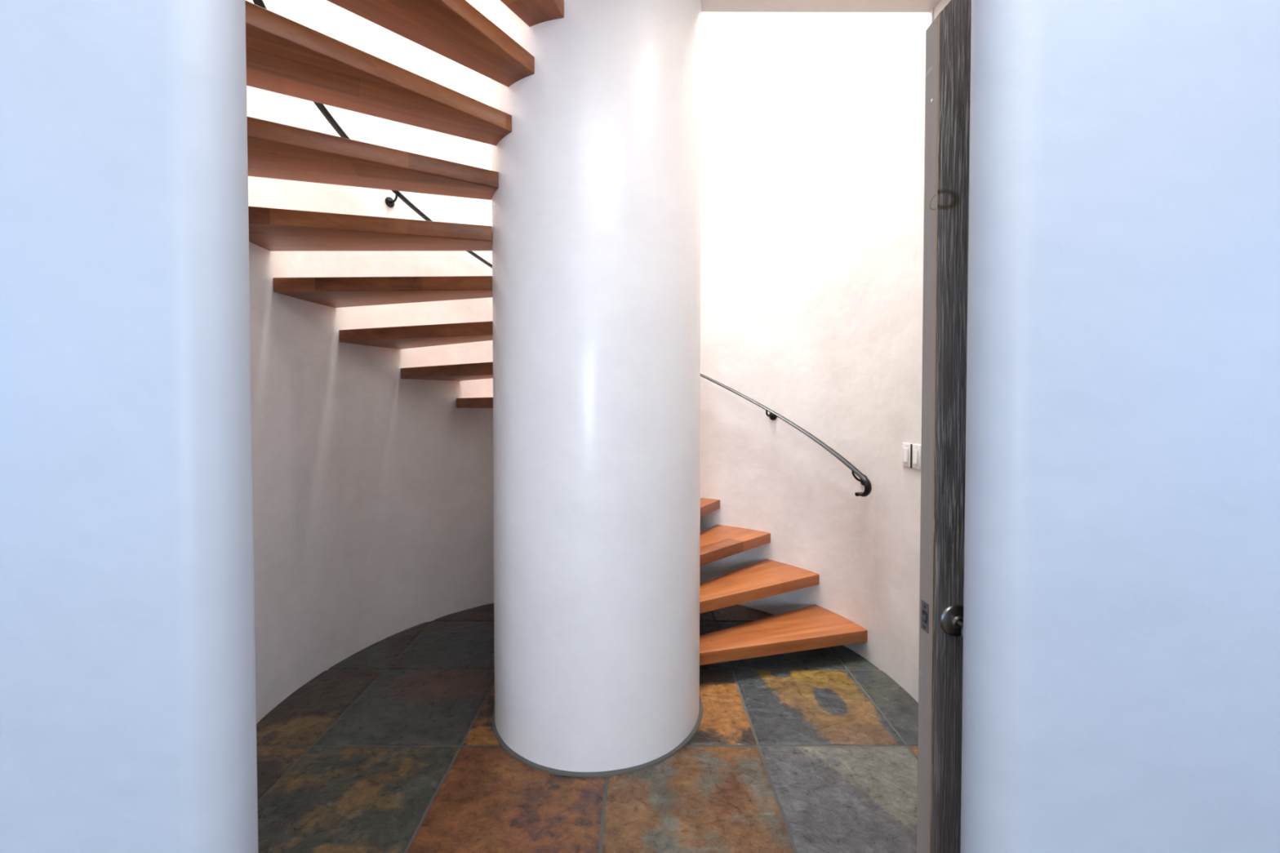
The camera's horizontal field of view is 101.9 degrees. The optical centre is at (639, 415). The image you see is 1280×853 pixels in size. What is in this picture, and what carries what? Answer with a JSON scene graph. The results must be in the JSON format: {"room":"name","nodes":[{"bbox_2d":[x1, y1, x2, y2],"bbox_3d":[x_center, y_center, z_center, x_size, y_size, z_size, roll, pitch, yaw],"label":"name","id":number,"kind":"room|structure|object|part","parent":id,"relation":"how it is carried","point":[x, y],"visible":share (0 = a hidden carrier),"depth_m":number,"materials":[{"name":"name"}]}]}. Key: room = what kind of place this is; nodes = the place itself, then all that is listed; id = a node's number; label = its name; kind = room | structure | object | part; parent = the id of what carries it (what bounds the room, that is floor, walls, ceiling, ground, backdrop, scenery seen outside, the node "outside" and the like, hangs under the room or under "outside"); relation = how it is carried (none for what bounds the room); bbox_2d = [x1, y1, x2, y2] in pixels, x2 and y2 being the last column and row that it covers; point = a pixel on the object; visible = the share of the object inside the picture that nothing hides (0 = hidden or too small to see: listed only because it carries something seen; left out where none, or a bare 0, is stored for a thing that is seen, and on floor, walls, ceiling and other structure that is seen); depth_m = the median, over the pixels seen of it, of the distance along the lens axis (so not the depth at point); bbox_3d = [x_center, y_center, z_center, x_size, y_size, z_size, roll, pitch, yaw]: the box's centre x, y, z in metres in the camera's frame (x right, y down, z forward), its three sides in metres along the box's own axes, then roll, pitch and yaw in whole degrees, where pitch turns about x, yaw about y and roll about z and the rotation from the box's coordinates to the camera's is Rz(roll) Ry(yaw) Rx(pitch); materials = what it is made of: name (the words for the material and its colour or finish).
{"room":"stairwell","nodes":[
{"label":"stairwell","id":0,"kind":"room"},
{"bbox_2d":[256,603,918,852],"bbox_3d":[-0.124,1.395,0.295,6.085,0.031,8.519,0,1,0],"label":"floor","id":1,"kind":"structure","parent":0,"point":[393,747],"depth_m":1.98,"materials":[{"name":"tile"}]},
{"bbox_2d":[490,0,702,777],"bbox_3d":[-0.191,-2.057,2.343,0.960,6.801,0.960,0,1,0],"label":"column","id":2,"kind":"structure","parent":1,"relation":"on","point":[597,200],"depth_m":1.96,"materials":[{"name":"paint"}]},
{"bbox_2d":[248,206,492,251],"bbox_3d":[-1.152,-0.775,2.161,1.045,0.064,0.400,0,1,-1],"label":"stair tread","id":3,"kind":"structure","parent":2,"relation":"attached to","point":[272,229],"depth_m":2.15,"materials":[{"name":"brown wood"}]},
{"bbox_2d":[247,116,498,199],"bbox_3d":[-1.062,-0.950,1.910,1.045,0.064,0.400,0,1,-16],"label":"stair tread","id":4,"kind":"structure","parent":2,"relation":"attached to","point":[275,150],"depth_m":1.93,"materials":[{"name":"brown wood"}]},
{"bbox_2d":[244,0,511,146],"bbox_3d":[-0.925,-1.125,1.708,1.045,0.064,0.400,-1,1,-30],"label":"stair tread","id":5,"kind":"structure","parent":2,"relation":"attached to","point":[284,55],"depth_m":1.71,"materials":[{"name":"brown wood"}]},
{"bbox_2d":[273,275,492,307],"bbox_3d":[-1.172,-0.602,2.440,1.045,0.064,0.400,0,1,16],"label":"stair tread","id":6,"kind":"structure","parent":2,"relation":"attached to","point":[331,291],"depth_m":2.37,"materials":[{"name":"brown wood"}]},
{"bbox_2d":[338,320,493,349],"bbox_3d":[-1.115,-0.429,2.714,1.045,0.064,0.400,1,1,32],"label":"stair tread","id":7,"kind":"structure","parent":2,"relation":"attached to","point":[421,335],"depth_m":2.68,"materials":[{"name":"brown wood"}]},
{"bbox_2d":[326,0,534,87],"bbox_3d":[-0.732,-1.300,1.538,1.045,0.064,0.400,-1,2,-45],"label":"stair tread","id":8,"kind":"structure","parent":2,"relation":"attached to","point":[455,30],"depth_m":1.73,"materials":[{"name":"brown wood"}]},
{"bbox_2d":[400,361,493,381],"bbox_3d":[-0.992,-0.254,2.951,0.400,0.064,1.045,-1,2,-43],"label":"stair tread","id":9,"kind":"structure","parent":2,"relation":"attached to","point":[468,371],"depth_m":2.94,"materials":[{"name":"brown wood"}]},
{"bbox_2d":[456,397,493,408],"bbox_3d":[-0.823,-0.079,3.137,0.400,0.064,1.045,-1,1,-28],"label":"stair tread","id":10,"kind":"structure","parent":2,"relation":"attached to","point":[467,402],"depth_m":3.25,"materials":[{"name":"brown wood"}]},
{"bbox_2d":[500,0,564,26],"bbox_3d":[-0.501,-1.477,1.422,0.400,0.064,1.045,1,1,30],"label":"stair tread","id":11,"kind":"structure","parent":2,"relation":"attached to","point":[532,12],"depth_m":1.86,"materials":[{"name":"brown wood"}]},
{"bbox_2d":[700,497,719,516],"bbox_3d":[0.129,0.634,3.329,0.400,0.064,1.045,1,1,31],"label":"stair tread","id":12,"kind":"structure","parent":2,"relation":"attached to","point":[707,506],"depth_m":3.56,"materials":[{"name":"brown wood"}]},
{"bbox_2d":[699,524,770,566],"bbox_3d":[0.354,0.815,3.221,1.045,0.064,0.400,-1,2,-45],"label":"stair tread","id":13,"kind":"structure","parent":2,"relation":"attached to","point":[718,542],"depth_m":3.27,"materials":[{"name":"brown wood"}]},
{"bbox_2d":[699,559,819,613],"bbox_3d":[0.538,0.997,3.066,1.045,0.064,0.400,-1,1,-30],"label":"stair tread","id":14,"kind":"structure","parent":2,"relation":"attached to","point":[766,578],"depth_m":3.01,"materials":[{"name":"brown wood"}]},
{"bbox_2d":[699,604,867,665],"bbox_3d":[0.679,1.197,2.869,1.045,0.064,0.400,0,1,-16],"label":"stair tread","id":15,"kind":"structure","parent":2,"relation":"attached to","point":[812,627],"depth_m":2.77,"materials":[{"name":"brown wood"}]},
{"bbox_2d":[246,0,933,724],"bbox_3d":[-0.383,-2.460,2.713,3.292,7.620,2.444,-1,1,-27],"label":"wall","id":16,"kind":"structure","parent":0,"point":[373,517],"depth_m":3.04,"materials":[{"name":"paint"}]},
{"bbox_2d":[252,0,871,497],"bbox_3d":[-0.407,-1.103,2.597,2.268,3.071,2.918,1,2,43],"label":"handrail","id":17,"kind":"object","parent":16,"relation":"attached to","point":[389,202],"visible":0.46,"depth_m":3.04,"materials":[{"name":"black metal"}]},
{"bbox_3d":[-1.482,-1.269,3.081,0.014,0.060,0.060,1,1,29],"label":"wall plate","id":18,"kind":"part","parent":17,"relation":"part of","materials":[{"name":"black metal"}]},
{"bbox_3d":[0.873,-0.001,3.413,0.014,0.060,0.060,-1,2,-44],"label":"wall plate","id":19,"kind":"part","parent":17,"relation":"part of","materials":[{"name":"black metal"}]},
{"bbox_2d":[902,443,910,467],"bbox_3d":[1.285,0.190,2.503,0.013,0.114,0.069,0,1,-4],"label":"light switch","id":20,"kind":"object","parent":16,"relation":"attached to","point":[905,446],"visible":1,"depth_m":2.50,"materials":[{"name":"beige plastic"}]},
{"bbox_2d":[910,444,921,470],"bbox_3d":[1.289,0.192,2.428,0.013,0.115,0.082,0,1,-1],"label":"light switch","id":21,"kind":"object","parent":16,"relation":"attached to","point":[915,450],"visible":0.93,"depth_m":2.42,"materials":[{"name":"beige plastic"}]},
{"bbox_2d":[0,0,1279,852],"bbox_3d":[0.000,-0.221,0.816,5.240,3.220,0.120,0,1,0],"label":"wall","id":22,"kind":"structure","parent":0,"point":[1121,664],"depth_m":0.76,"materials":[{"name":"paint"}]},
{"bbox_2d":[916,0,971,852],"bbox_3d":[0.992,0.198,0.989,0.870,2.320,0.122,0,1,0],"label":"door","id":23,"kind":"structure","parent":22,"relation":"in","point":[948,37],"depth_m":1.00,"materials":[{"name":"black wood"}]},
{"bbox_3d":[0.566,0.399,1.031,0.002,0.057,0.024,0,1,0],"label":"latch plate","id":24,"kind":"part","parent":23,"relation":"part of","materials":[{"name":"silver metal"}]},
{"bbox_3d":[0.613,0.398,0.962,0.050,0.050,0.059,0,1,0],"label":"knob","id":25,"kind":"part","parent":23,"relation":"part of","materials":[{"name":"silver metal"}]},
{"bbox_2d":[701,0,941,12],"bbox_3d":[0.792,-1.917,1.573,1.616,0.260,1.485,0,1,0],"label":"ceiling","id":26,"kind":"structure","parent":0,"point":[707,6],"depth_m":2.28,"materials":[{"name":"paint"}]},
{"bbox_2d":[933,0,951,20],"bbox_3d":[1.458,-0.217,1.616,0.169,3.180,1.525,0,1,-6],"label":"wall","id":27,"kind":"structure","parent":0,"point":[940,6],"depth_m":2.25,"materials":[{"name":"paint"}]}
]}

